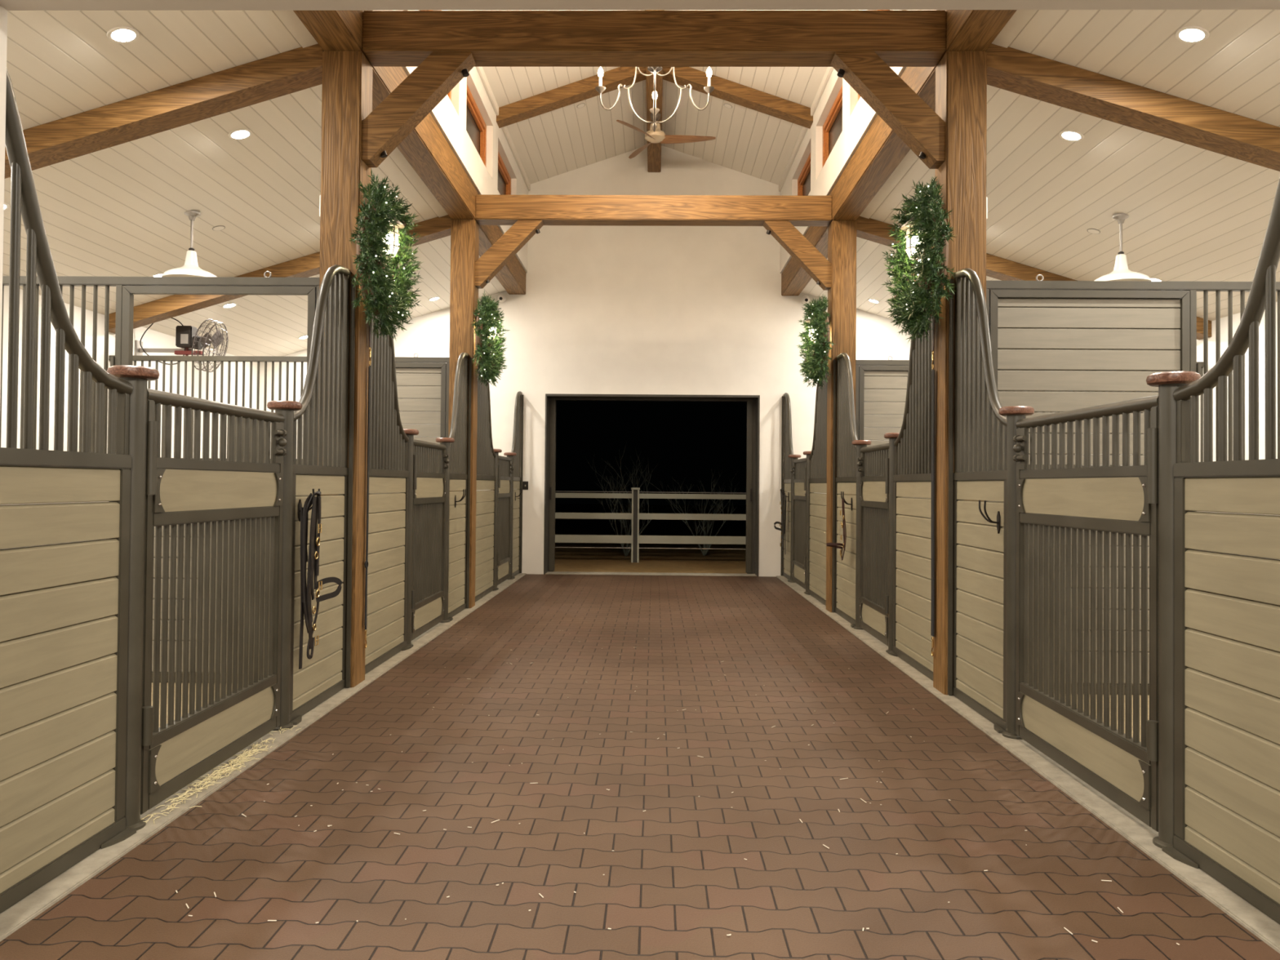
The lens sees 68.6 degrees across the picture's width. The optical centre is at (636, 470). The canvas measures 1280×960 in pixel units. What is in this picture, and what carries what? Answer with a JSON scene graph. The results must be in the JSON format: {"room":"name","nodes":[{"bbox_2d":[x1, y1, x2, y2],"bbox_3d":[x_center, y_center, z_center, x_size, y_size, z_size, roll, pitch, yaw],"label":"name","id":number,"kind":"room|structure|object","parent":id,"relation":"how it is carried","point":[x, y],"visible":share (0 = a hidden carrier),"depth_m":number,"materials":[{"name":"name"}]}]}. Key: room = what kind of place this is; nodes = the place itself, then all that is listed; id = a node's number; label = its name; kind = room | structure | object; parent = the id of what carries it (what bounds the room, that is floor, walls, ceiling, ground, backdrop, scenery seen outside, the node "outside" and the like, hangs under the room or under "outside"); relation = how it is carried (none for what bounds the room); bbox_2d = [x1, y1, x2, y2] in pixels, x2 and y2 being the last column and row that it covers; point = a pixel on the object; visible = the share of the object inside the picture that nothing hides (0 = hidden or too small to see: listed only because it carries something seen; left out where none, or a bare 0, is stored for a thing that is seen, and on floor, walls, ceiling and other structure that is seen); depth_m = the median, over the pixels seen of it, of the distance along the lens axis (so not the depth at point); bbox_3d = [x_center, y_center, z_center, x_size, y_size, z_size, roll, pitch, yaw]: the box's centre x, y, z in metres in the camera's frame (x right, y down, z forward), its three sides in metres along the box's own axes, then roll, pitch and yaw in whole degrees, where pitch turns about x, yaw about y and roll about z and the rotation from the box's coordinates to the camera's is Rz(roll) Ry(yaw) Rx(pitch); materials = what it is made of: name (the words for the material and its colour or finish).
{"room":"farm building","nodes":[
{"label":"farm building","id":0,"kind":"room"},
{"bbox_2d":[0,285,259,458],"bbox_3d":[-5.497,-0.266,4.450,0.200,3.050,17.090,0,-1,1],"label":"wall","id":1,"kind":"structure","parent":0,"point":[152,339],"depth_m":9.49,"materials":[{"name":"white paint"}]},
{"bbox_2d":[134,317,228,372],"bbox_3d":[-4.810,-1.350,9.822,0.938,0.621,0.552,1,-1,-6],"label":"wall fan","id":2,"kind":"object","parent":1,"relation":"attached to","point":[187,338],"visible":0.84,"depth_m":9.82,"materials":[{"name":"grey metal"}]},
{"bbox_2d":[151,682,214,727],"bbox_3d":[-3.737,1.369,7.594,3.630,0.105,10.690,0,-1,1],"label":"floor","id":3,"kind":"structure","parent":0,"point":[152,682],"depth_m":5.36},
{"bbox_2d":[0,271,319,683],"bbox_3d":[-3.650,0.022,5.779,3.448,2.530,0.064,0,-1,1],"label":"wall","id":4,"kind":"structure","parent":3,"relation":"on","point":[126,286],"depth_m":5.76,"materials":[{"name":"grey paint"}]},
{"bbox_2d":[108,353,449,537],"bbox_3d":[-3.585,0.076,9.378,3.448,2.530,0.064,0,-1,1],"label":"wall","id":5,"kind":"structure","parent":3,"relation":"on","point":[422,383],"depth_m":9.36,"materials":[{"name":"grey paint"}]},
{"bbox_2d":[2,10,499,363],"bbox_3d":[-3.696,-2.108,7.766,3.649,1.215,10.450,0,-1,1],"label":"ceiling","id":6,"kind":"structure","parent":0,"point":[117,211],"depth_m":6.91,"materials":[{"name":"wood"}]},
{"bbox_2d":[106,26,139,44],"bbox_3d":[-2.787,-2.364,5.087,0.157,0.052,0.164,0,-1,1],"label":"recessed light","id":7,"kind":"object","parent":6,"relation":"in","point":[121,34],"visible":1,"depth_m":5.08,"materials":[{"name":"white plastic"}]},
{"bbox_2d":[4,43,324,178],"bbox_3d":[-3.632,-2.029,5.813,3.450,1.188,0.210,0,-1,1],"label":"rafter","id":8,"kind":"object","parent":6,"relation":"attached to","point":[300,68],"visible":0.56,"depth_m":5.71,"materials":[{"name":"wood"}]},
{"bbox_2d":[161,210,217,276],"bbox_3d":[-3.592,-1.813,7.564,0.432,0.550,0.432,0,-1,1],"label":"pendant lamp","id":9,"kind":"object","parent":6,"relation":"hanging from","point":[190,268],"visible":0.77,"depth_m":7.52,"materials":[{"name":"silver metal"}]},
{"bbox_2d":[108,214,451,333],"bbox_3d":[-3.567,-1.974,9.412,3.450,1.188,0.210,0,-1,1],"label":"rafter","id":10,"kind":"object","parent":6,"relation":"attached to","point":[437,228],"visible":0.43,"depth_m":9.32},
{"bbox_2d":[402,66,528,271],"bbox_3d":[-1.720,-3.463,7.750,0.240,1.273,10.450,0,-1,1],"label":"wall","id":11,"kind":"structure","parent":0,"point":[450,117],"depth_m":9.35,"materials":[{"name":"white paint"}]},
{"bbox_2d":[293,10,525,294],"bbox_3d":[-1.746,-2.670,7.739,0.240,0.310,10.450,0,-1,1],"label":"beam","id":12,"kind":"structure","parent":11,"relation":"attached to","point":[426,149],"depth_m":7.58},
{"bbox_2d":[475,194,831,226],"bbox_3d":[0.163,-2.597,9.356,3.520,0.245,0.229,0,-1,1],"label":"tie beam","id":13,"kind":"structure","parent":12,"relation":"attached to","point":[490,209],"depth_m":9.25,"materials":[{"name":"wood"}]},
{"bbox_2d":[362,10,946,66],"bbox_3d":[0.098,-2.651,5.757,3.520,0.245,0.229,0,-1,1],"label":"tie beam","id":14,"kind":"structure","parent":12,"relation":"attached to","point":[390,38],"depth_m":5.65,"materials":[{"name":"wood"}]},
{"bbox_2d":[466,84,486,166],"bbox_3d":[-1.674,-3.449,9.425,0.070,0.590,1.420,0,-1,1],"label":"window","id":15,"kind":"structure","parent":11,"relation":"in","point":[476,126],"depth_m":9.74,"materials":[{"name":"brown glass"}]},
{"bbox_2d":[475,66,530,191],"bbox_3d":[-1.581,-4.001,7.756,0.028,0.095,10.450,0,-1,1],"label":"trim","id":16,"kind":"structure","parent":11,"relation":"attached to","point":[481,72],"depth_m":10.81,"materials":[{"name":"white paint"}]},
{"bbox_2d":[497,151,511,195],"bbox_3d":[-1.643,-3.423,11.174,0.070,0.590,1.420,0,-1,1],"label":"window","id":17,"kind":"structure","parent":11,"relation":"in","point":[504,177],"depth_m":11.47,"materials":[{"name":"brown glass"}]},
{"bbox_2d":[0,573,1279,959],"bbox_3d":[0.041,1.357,4.435,3.428,0.100,16.910,0,-1,1],"label":"floor","id":18,"kind":"structure","parent":0,"point":[677,881],"depth_m":3.42,"materials":[{"name":"brick"}]},
{"bbox_2d":[776,575,1279,953],"bbox_3d":[1.963,1.413,7.490,0.306,0.112,10.690,0,-1,1],"label":"curb","id":19,"kind":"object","parent":18,"relation":"on","point":[1132,828],"depth_m":3.63,"materials":[{"name":"concrete"}]},
{"bbox_2d":[780,392,793,582],"bbox_3d":[2.007,0.175,12.456,0.090,2.508,0.802,0,-1,1],"label":"panel","id":20,"kind":"object","parent":19,"relation":"on","point":[786,434],"visible":0.71,"depth_m":12.60,"materials":[{"name":"grey paint"}]},
{"bbox_2d":[787,454,800,582],"bbox_3d":[2.015,0.607,12.008,0.167,1.634,0.167,0,-1,1],"label":"post","id":21,"kind":"object","parent":19,"relation":"on","point":[793,457],"visible":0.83,"depth_m":11.98,"materials":[{"name":"grey paint"}]},
{"bbox_2d":[803,451,813,593],"bbox_3d":[1.993,0.589,10.798,0.167,1.634,0.167,0,-1,1],"label":"post","id":22,"kind":"object","parent":19,"relation":"on","point":[807,453],"visible":0.47,"depth_m":10.77,"materials":[{"name":"grey paint"}]},
{"bbox_2d":[790,457,806,589],"bbox_3d":[1.978,0.620,11.390,0.101,1.544,1.117,0,-1,1],"label":"gate","id":23,"kind":"object","parent":22,"relation":"attached to","point":[799,467],"visible":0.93,"depth_m":11.48,"materials":[{"name":"grey paint"}]},
{"bbox_2d":[804,369,826,605],"bbox_3d":[1.964,0.138,10.083,0.090,2.512,1.365,0,-1,1],"label":"panel","id":24,"kind":"object","parent":19,"relation":"on","point":[817,481],"visible":0.57,"depth_m":10.16,"materials":[{"name":"grey paint"}]},
{"bbox_2d":[826,220,856,612],"bbox_3d":[2.025,-0.532,9.291,0.240,3.855,0.235,0,-1,1],"label":"timber post","id":25,"kind":"object","parent":19,"relation":"on","point":[842,234],"visible":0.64,"depth_m":9.20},
{"bbox_2d":[763,220,831,290],"bbox_3d":[1.589,-2.136,9.306,0.660,0.655,0.150,0,-1,1],"label":"knee brace","id":26,"kind":"object","parent":25,"relation":"attached to","point":[810,259],"visible":1,"depth_m":9.23,"materials":[{"name":"brown wood"}]},
{"bbox_2d":[795,293,835,388],"bbox_3d":[1.756,-1.276,9.307,0.292,0.955,0.977,0,-1,1],"label":"wreath","id":27,"kind":"object","parent":25,"relation":"attached to","point":[816,357],"visible":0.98,"depth_m":9.09,"materials":[{"name":"green plant"}]},
{"bbox_2d":[831,352,857,627],"bbox_3d":[1.939,0.117,8.671,0.090,2.512,0.990,0,-1,1],"label":"panel","id":28,"kind":"object","parent":19,"relation":"on","point":[843,572],"visible":0.76,"depth_m":8.78,"materials":[{"name":"grey paint"}]},
{"bbox_2d":[851,440,871,629],"bbox_3d":[1.945,0.549,8.129,0.167,1.634,0.167,0,-1,1],"label":"post","id":29,"kind":"object","parent":19,"relation":"on","point":[860,444],"visible":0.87,"depth_m":8.10,"materials":[{"name":"grey paint"}]},
{"bbox_2d":[884,432,899,652],"bbox_3d":[1.925,0.532,6.989,0.167,1.634,0.167,0,-1,1],"label":"post","id":30,"kind":"object","parent":19,"relation":"on","point":[892,437],"visible":0.53,"depth_m":6.96,"materials":[{"name":"grey paint"}]},
{"bbox_2d":[857,443,888,646],"bbox_3d":[1.909,0.562,7.546,0.101,1.544,1.047,0,-1,1],"label":"gate","id":31,"kind":"object","parent":30,"relation":"attached to","point":[873,464],"visible":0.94,"depth_m":7.58,"materials":[{"name":"grey paint"}]},
{"bbox_2d":[887,314,934,680],"bbox_3d":[1.897,0.082,6.379,0.090,2.512,1.155,0,-1,1],"label":"panel","id":32,"kind":"object","parent":19,"relation":"on","point":[912,540],"visible":0.58,"depth_m":6.42,"materials":[{"name":"grey paint"}]},
{"bbox_2d":[933,50,986,694],"bbox_3d":[1.960,-0.586,5.692,0.240,3.855,0.235,0,-1,1],"label":"timber post","id":33,"kind":"object","parent":19,"relation":"on","point":[961,76],"visible":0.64,"depth_m":5.60,"materials":[{"name":"wood"}]},
{"bbox_2d":[831,52,945,168],"bbox_3d":[1.524,-2.190,5.707,0.660,0.655,0.150,0,-1,1],"label":"knee brace","id":34,"kind":"object","parent":33,"relation":"attached to","point":[913,120],"visible":1,"depth_m":5.63,"materials":[{"name":"brown wood"}]},
{"bbox_2d":[881,176,957,343],"bbox_3d":[1.700,-1.283,5.705,0.310,1.030,1.020,0,-1,1],"label":"wreath","id":35,"kind":"object","parent":33,"relation":"attached to","point":[918,298],"visible":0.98,"depth_m":5.50,"materials":[{"name":"green plant"}]},
{"bbox_2d":[930,311,936,656],"bbox_3d":[1.823,0.039,5.750,0.026,2.195,0.081,0,-1,1],"label":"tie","id":36,"kind":"object","parent":33,"relation":"attached to","point":[932,620],"visible":0.85,"depth_m":5.75,"materials":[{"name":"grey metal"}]},
{"bbox_2d":[947,267,1006,733],"bbox_3d":[1.875,0.064,5.134,0.090,2.512,0.865,0,-1,1],"label":"panel","id":37,"kind":"object","parent":19,"relation":"on","point":[977,573],"visible":0.82,"depth_m":5.23,"materials":[{"name":"grey paint"}]},
{"bbox_2d":[998,405,1034,739],"bbox_3d":[1.882,0.496,4.655,0.167,1.634,0.167,0,-1,1],"label":"post","id":38,"kind":"object","parent":19,"relation":"on","point":[1013,414],"visible":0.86,"depth_m":4.63,"materials":[{"name":"grey paint"}]},
{"bbox_2d":[1146,371,1200,848],"bbox_3d":[1.857,0.475,3.245,0.167,1.634,0.167,0,-1,1],"label":"post","id":39,"kind":"object","parent":19,"relation":"on","point":[1167,382],"visible":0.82,"depth_m":3.22,"materials":[{"name":"grey paint"}]},
{"bbox_2d":[1013,394,1158,831],"bbox_3d":[1.844,0.508,3.937,0.101,1.544,1.317,0,-1,1],"label":"gate","id":40,"kind":"object","parent":39,"relation":"attached to","point":[1116,499],"visible":0.98,"depth_m":3.83,"materials":[{"name":"grey paint"}]},
{"bbox_2d":[1162,177,1279,924],"bbox_3d":[1.833,0.034,2.807,0.090,2.501,0.810,0,-1,1],"label":"panel","id":41,"kind":"object","parent":19,"relation":"on","point":[1227,602],"visible":1,"depth_m":2.89,"materials":[{"name":"grey paint"}]},
{"bbox_2d":[0,0,1279,397],"bbox_3d":[0.015,-0.143,2.322,11.300,2.835,0.240,0,-1,1],"label":"wall","id":42,"kind":"structure","parent":0,"point":[5,5],"depth_m":2.44,"materials":[{"name":"white paint"}]},
{"bbox_2d":[0,573,525,942],"bbox_3d":[-1.770,1.382,7.558,0.306,0.112,10.690,0,-1,1],"label":"curb","id":43,"kind":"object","parent":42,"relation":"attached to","point":[26,909],"depth_m":3.55,"materials":[{"name":"concrete"}]},
{"bbox_2d":[0,68,136,913],"bbox_3d":[-1.787,0.002,2.883,0.090,2.505,0.830,0,-1,1],"label":"panel","id":44,"kind":"object","parent":43,"relation":"on","point":[64,604],"visible":0.96,"depth_m":2.89,"materials":[{"name":"grey paint"}]},
{"bbox_2d":[106,364,159,830],"bbox_3d":[-1.802,0.445,3.332,0.167,1.634,0.167,0,-1,1],"label":"post","id":45,"kind":"object","parent":43,"relation":"on","point":[138,376],"visible":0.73,"depth_m":3.31,"materials":[{"name":"grey paint"}]},
{"bbox_2d":[140,388,287,814],"bbox_3d":[-1.765,0.478,4.002,0.101,1.544,1.277,0,-1,1],"label":"gate","id":46,"kind":"object","parent":45,"relation":"attached to","point":[245,497],"visible":0.98,"depth_m":3.90,"materials":[{"name":"grey paint"}]},
{"bbox_2d":[141,725,301,823],"bbox_3d":[-1.722,1.263,3.999,0.200,0.018,1.337,0,-1,1],"label":"hay","id":47,"kind":"object","parent":43,"relation":"on","point":[225,770],"visible":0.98,"depth_m":3.90,"materials":[{"name":"beige plant"}]},
{"bbox_2d":[266,400,302,730],"bbox_3d":[-1.777,0.466,4.701,0.167,1.634,0.167,0,-1,1],"label":"post","id":48,"kind":"object","parent":43,"relation":"on","point":[286,408],"visible":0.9,"depth_m":4.67,"materials":[{"name":"grey paint"}]},
{"bbox_2d":[289,264,355,724],"bbox_3d":[-1.745,0.034,5.190,0.090,2.512,0.885,0,-1,1],"label":"panel","id":49,"kind":"object","parent":43,"relation":"on","point":[320,677],"visible":0.73,"depth_m":5.30,"materials":[{"name":"grey paint"}]},
{"bbox_2d":[298,491,342,669],"bbox_3d":[-1.659,0.557,4.903,0.068,0.905,0.322,0,-1,17],"label":"halter","id":50,"kind":"object","parent":49,"relation":"hanging from","point":[307,591],"visible":1,"depth_m":4.82,"materials":[{"name":"black leather"}]},
{"bbox_2d":[317,50,373,687],"bbox_3d":[-1.799,-0.617,5.761,0.240,3.855,0.235,0,-1,1],"label":"timber post","id":51,"kind":"object","parent":43,"relation":"on","point":[347,75],"visible":0.6,"depth_m":5.67,"materials":[{"name":"wood"}]},
{"bbox_2d":[364,306,371,648],"bbox_3d":[-1.671,0.005,5.798,0.026,2.185,0.069,0,-1,1],"label":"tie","id":52,"kind":"object","parent":51,"relation":"attached to","point":[369,326],"visible":0.84,"depth_m":5.81,"materials":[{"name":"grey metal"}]},
{"bbox_2d":[349,167,424,342],"bbox_3d":[-1.521,-1.302,5.749,0.304,1.034,1.033,0,-1,1],"label":"wreath","id":53,"kind":"object","parent":51,"relation":"attached to","point":[387,298],"visible":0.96,"depth_m":5.57,"materials":[{"name":"green plant"}]},
{"bbox_2d":[361,52,475,167],"bbox_3d":[-1.336,-2.213,5.759,0.660,0.655,0.150,0,-1,1],"label":"knee brace","id":54,"kind":"object","parent":51,"relation":"attached to","point":[402,110],"visible":1,"depth_m":5.69,"materials":[{"name":"brown wood"}]},
{"bbox_2d":[364,312,412,674],"bbox_3d":[-1.722,0.052,6.445,0.090,2.512,1.155,0,-1,1],"label":"panel","id":55,"kind":"object","parent":43,"relation":"on","point":[388,474],"visible":0.61,"depth_m":6.48,"materials":[{"name":"grey paint"}]},
{"bbox_2d":[403,428,418,646],"bbox_3d":[-1.735,0.501,7.056,0.167,1.634,0.167,0,-1,1],"label":"post","id":56,"kind":"object","parent":43,"relation":"on","point":[410,433],"visible":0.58,"depth_m":7.03,"materials":[{"name":"grey paint"}]},
{"bbox_2d":[411,439,448,640],"bbox_3d":[-1.698,0.533,7.676,0.101,1.544,1.177,0,-1,1],"label":"gate","id":57,"kind":"object","parent":56,"relation":"attached to","point":[429,460],"visible":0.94,"depth_m":7.68,"materials":[{"name":"grey paint"}]},
{"bbox_2d":[435,437,454,622],"bbox_3d":[-1.712,0.521,8.325,0.167,1.634,0.167,0,-1,1],"label":"post","id":58,"kind":"object","parent":43,"relation":"on","point":[443,441],"visible":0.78,"depth_m":8.29,"materials":[{"name":"grey paint"}]},
{"bbox_2d":[448,352,471,621],"bbox_3d":[-1.680,0.088,8.802,0.090,2.512,0.860,0,-1,1],"label":"panel","id":59,"kind":"object","parent":43,"relation":"on","point":[459,516],"visible":0.79,"depth_m":8.92,"materials":[{"name":"grey paint"}]},
{"bbox_2d":[448,218,479,608],"bbox_3d":[-1.734,-0.563,9.360,0.240,3.855,0.235,0,-1,1],"label":"timber post","id":60,"kind":"object","parent":43,"relation":"on","point":[464,233],"visible":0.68,"depth_m":9.26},
{"bbox_2d":[471,289,509,387],"bbox_3d":[-1.443,-1.315,9.378,0.304,0.947,0.957,0,-1,1],"label":"wreath","id":61,"kind":"object","parent":60,"relation":"attached to","point":[488,353],"visible":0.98,"depth_m":9.16,"materials":[{"name":"green plant"}]},
{"bbox_2d":[475,219,543,288],"bbox_3d":[-1.271,-2.159,9.358,0.660,0.655,0.150,0,-1,1],"label":"knee brace","id":62,"kind":"object","parent":60,"relation":"attached to","point":[490,264],"visible":1,"depth_m":9.29,"materials":[{"name":"brown wood"}]},
{"bbox_2d":[475,364,497,601],"bbox_3d":[-1.655,0.109,10.179,0.090,2.512,1.425,0,-1,1],"label":"panel","id":63,"kind":"object","parent":43,"relation":"on","point":[486,455],"visible":0.61,"depth_m":10.26,"materials":[{"name":"grey paint"}]},
{"bbox_2d":[493,448,502,589],"bbox_3d":[-1.665,0.560,10.925,0.167,1.634,0.167,0,-1,1],"label":"post","id":64,"kind":"object","parent":43,"relation":"on","point":[497,451],"visible":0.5,"depth_m":10.90,"materials":[{"name":"grey paint"}]},
{"bbox_2d":[497,455,514,585],"bbox_3d":[-1.629,0.591,11.500,0.101,1.544,1.087,0,-1,1],"label":"gate","id":65,"kind":"object","parent":64,"relation":"attached to","point":[504,468],"visible":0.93,"depth_m":11.58,"materials":[{"name":"grey paint"}]},
{"bbox_2d":[503,452,516,579],"bbox_3d":[-1.643,0.578,12.104,0.167,1.634,0.167,0,-1,1],"label":"post","id":66,"kind":"object","parent":43,"relation":"on","point":[510,455],"visible":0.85,"depth_m":12.07,"materials":[{"name":"grey paint"}]},
{"bbox_2d":[511,391,523,578],"bbox_3d":[-1.612,0.148,12.537,0.090,2.505,0.774,0,-1,1],"label":"panel","id":67,"kind":"object","parent":43,"relation":"on","point":[516,446],"visible":0.67,"depth_m":12.73,"materials":[{"name":"grey paint"}]},
{"bbox_2d":[259,145,1035,576],"bbox_3d":[0.222,-1.596,13.064,11.300,6.065,0.300,0,-1,1],"label":"wall","id":68,"kind":"structure","parent":0,"point":[603,309],"depth_m":12.92,"materials":[{"name":"white paint"}]},
{"bbox_2d":[273,10,506,293],"bbox_3d":[-1.927,-2.562,7.740,0.120,0.058,10.450,0,-1,1],"label":"trim","id":69,"kind":"structure","parent":68,"relation":"attached to","point":[291,20],"depth_m":7.70,"materials":[{"name":"white paint"}]},
{"bbox_2d":[543,393,549,573],"bbox_3d":[-1.258,0.181,13.062,0.020,2.485,0.304,0,-1,1],"label":"trim","id":70,"kind":"structure","parent":68,"relation":"attached to","point":[547,398],"depth_m":12.96,"materials":[{"name":"grey metal"}]},
{"bbox_2d":[547,398,556,571],"bbox_3d":[-2.020,0.115,13.251,1.737,2.590,0.095,0,-1,1],"label":"door","id":71,"kind":"structure","parent":68,"relation":"in","point":[552,436],"depth_m":13.21,"materials":[{"name":"grey metal"}]},
{"bbox_2d":[545,571,756,576],"bbox_3d":[0.197,1.483,13.048,2.950,0.106,0.320,0,-1,1],"label":"trim","id":72,"kind":"structure","parent":68,"relation":"attached to","point":[548,572],"depth_m":13.01,"materials":[{"name":"concrete"}]},
{"bbox_2d":[546,393,758,401],"bbox_3d":[0.218,-1.078,13.089,3.200,0.170,0.374,0,-1,1],"label":"trim","id":73,"kind":"structure","parent":68,"relation":"attached to","point":[557,397],"depth_m":13.05,"materials":[{"name":"grey metal"}]},
{"bbox_2d":[745,399,755,573],"bbox_3d":[2.427,0.152,13.170,1.767,2.590,0.095,0,-1,1],"label":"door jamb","id":74,"kind":"structure","parent":68,"relation":"in","point":[751,406],"depth_m":13.16,"materials":[{"name":"grey metal"}]},
{"bbox_2d":[755,395,759,576],"bbox_3d":[1.672,0.206,13.008,0.020,2.485,0.304,0,-1,1],"label":"trim","id":75,"kind":"structure","parent":68,"relation":"attached to","point":[757,400],"depth_m":12.90,"materials":[{"name":"grey metal"}]},
{"bbox_2d":[800,9,1037,294],"bbox_3d":[2.192,-2.529,7.666,0.120,0.058,10.450,0,-1,1],"label":"trim","id":76,"kind":"structure","parent":68,"relation":"attached to","point":[1020,18],"depth_m":7.62,"materials":[{"name":"white paint"}]},
{"bbox_2d":[482,9,851,184],"bbox_3d":[0.147,-4.316,7.729,4.200,0.826,10.450,0,-1,1],"label":"ceiling","id":77,"kind":"structure","parent":0,"point":[568,138],"depth_m":11.41,"materials":[{"name":"wood"}]},
{"bbox_2d":[496,66,645,128],"bbox_3d":[-0.720,-4.194,10.419,1.650,0.705,0.200,0,-1,1],"label":"rafter","id":78,"kind":"object","parent":77,"relation":"attached to","point":[584,89],"visible":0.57,"depth_m":10.33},
{"bbox_2d":[644,9,664,172],"bbox_3d":[0.148,-4.390,7.731,0.180,0.379,10.450,0,-1,1],"label":"ridge beam","id":79,"kind":"structure","parent":77,"relation":"attached to","point":[654,149],"depth_m":10.81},
{"bbox_2d":[595,9,714,132],"bbox_3d":[0.147,-3.461,7.551,0.703,1.479,0.703,1,-1,-44],"label":"chandelier","id":80,"kind":"object","parent":79,"relation":"hanging from","point":[708,89],"visible":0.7,"depth_m":7.54,"materials":[{"name":"grey metal"}]},
{"bbox_2d":[616,112,715,158],"bbox_3d":[0.349,-3.987,10.939,1.134,0.327,1.217,0,-1,1],"label":"ceiling fan","id":81,"kind":"object","parent":79,"relation":"hanging from","point":[659,135],"visible":0.86,"depth_m":10.87,"materials":[{"name":"brown metal"}]},
{"bbox_2d":[662,66,813,128],"bbox_3d":[1.110,-4.179,10.386,1.650,0.705,0.200,0,-1,1],"label":"rafter","id":82,"kind":"object","parent":77,"relation":"attached to","point":[780,108],"visible":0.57,"depth_m":10.29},
{"bbox_2d":[779,9,941,273],"bbox_3d":[2.000,-3.433,7.683,0.240,1.273,10.450,0,-1,1],"label":"wall","id":83,"kind":"structure","parent":0,"point":[858,117],"depth_m":9.29,"materials":[{"name":"white paint"}]},
{"bbox_2d":[797,152,810,195],"bbox_3d":[2.047,-3.393,11.107,0.070,0.590,1.420,0,-1,1],"label":"window","id":84,"kind":"structure","parent":83,"relation":"in","point":[804,179],"depth_m":11.41,"materials":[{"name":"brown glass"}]},
{"bbox_2d":[778,9,858,191],"bbox_3d":[1.870,-3.973,7.693,0.028,0.095,10.450,0,-1,1],"label":"trim","id":85,"kind":"structure","parent":83,"relation":"attached to","point":[829,69],"depth_m":10.74,"materials":[{"name":"white paint"}]},
{"bbox_2d":[822,85,842,168],"bbox_3d":[2.015,-3.419,9.358,0.070,0.590,1.420,0,-1,1],"label":"window","id":86,"kind":"structure","parent":83,"relation":"in","point":[833,125],"depth_m":9.66,"materials":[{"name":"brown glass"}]},
{"bbox_2d":[781,9,1017,295],"bbox_3d":[2.013,-2.639,7.670,0.240,0.310,10.450,0,-1,1],"label":"beam","id":87,"kind":"structure","parent":83,"relation":"attached to","point":[881,151],"depth_m":7.47,"materials":[{"name":"wood"}]},
{"bbox_2d":[808,9,1279,322],"bbox_3d":[3.953,-2.046,7.627,3.649,1.215,10.450,0,-1,1],"label":"ceiling","id":88,"kind":"structure","parent":0,"point":[1196,214],"depth_m":6.69,"materials":[{"name":"wood"}]},
{"bbox_2d":[855,216,1211,339],"bbox_3d":[3.882,-1.913,9.276,3.450,1.188,0.210,0,-1,1],"label":"rafter","id":89,"kind":"object","parent":88,"relation":"attached to","point":[870,229],"visible":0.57,"depth_m":9.18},
{"bbox_2d":[1094,213,1151,280],"bbox_3d":[3.837,-1.752,7.429,0.432,0.550,0.432,0,-1,1],"label":"pendant lamp","id":90,"kind":"object","parent":88,"relation":"hanging from","point":[1121,272],"visible":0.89,"depth_m":7.38,"materials":[{"name":"silver metal"}]},
{"bbox_2d":[985,43,1279,171],"bbox_3d":[3.817,-1.967,5.677,3.450,1.188,0.210,0,-1,1],"label":"rafter","id":91,"kind":"object","parent":88,"relation":"attached to","point":[1022,73],"visible":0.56,"depth_m":5.60,"materials":[{"name":"wood"}]},
{"bbox_2d":[1174,26,1209,44],"bbox_3d":[2.951,-2.317,4.983,0.157,0.052,0.164,0,-1,1],"label":"recessed light","id":92,"kind":"object","parent":88,"relation":"in","point":[1187,34],"visible":1,"depth_m":4.98,"materials":[{"name":"white plastic"}]},
{"bbox_2d":[1053,693,1149,742],"bbox_3d":[3.931,1.432,7.455,3.630,0.105,10.690,0,-1,1],"label":"floor","id":93,"kind":"structure","parent":0,"point":[1054,694],"depth_m":5.24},
{"bbox_2d":[855,355,1203,546],"bbox_3d":[3.865,0.138,9.243,3.448,2.530,0.064,0,-1,1],"label":"wall","id":94,"kind":"structure","parent":93,"relation":"on","point":[875,406],"depth_m":9.27,"materials":[{"name":"grey paint"}]},
{"bbox_2d":[986,274,1279,694],"bbox_3d":[3.800,0.083,5.644,3.448,2.530,0.064,0,-1,1],"label":"wall","id":95,"kind":"structure","parent":93,"relation":"on","point":[1055,344],"depth_m":5.66,"materials":[{"name":"grey paint"}]},
{"bbox_2d":[1090,301,1277,462],"bbox_3d":[5.601,-0.174,4.248,0.200,3.050,17.090,0,-1,1],"label":"wall","id":96,"kind":"structure","parent":0,"point":[1236,317],"depth_m":8.59,"materials":[{"name":"white paint"}]},
{"label":"outside","id":97,"kind":"structure","parent":0,"visible":0},
{"bbox_2d":[553,503,751,573],"bbox_3d":[0.622,1.871,36.586,80.000,0.120,46.770,0,-1,1],"label":"ground","id":98,"kind":"structure","parent":97,"point":[566,559],"depth_m":19.02,"materials":[{"name":"soil"}]},
{"bbox_2d":[585,441,656,555],"bbox_3d":[-0.331,0.519,16.485,1.249,2.003,1.267,0,-1,21],"label":"bare shrub","id":99,"kind":"object","parent":98,"relation":"on","point":[626,553],"visible":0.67,"depth_m":16.56,"materials":[{"name":"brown plant"}]},
{"bbox_2d":[555,487,746,562],"bbox_3d":[0.241,0.882,15.237,8.400,1.215,0.140,0,-1,1],"label":"fence","id":100,"kind":"object","parent":98,"relation":"on","point":[635,539],"visible":0.51,"depth_m":15.21,"materials":[{"name":"beige"}]},
{"bbox_2d":[640,469,737,555],"bbox_3d":[1.035,0.724,16.807,1.725,1.627,1.244,1,-1,-14],"label":"bare shrub","id":101,"kind":"object","parent":98,"relation":"on","point":[705,551],"visible":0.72,"depth_m":16.84,"materials":[{"name":"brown plant"}]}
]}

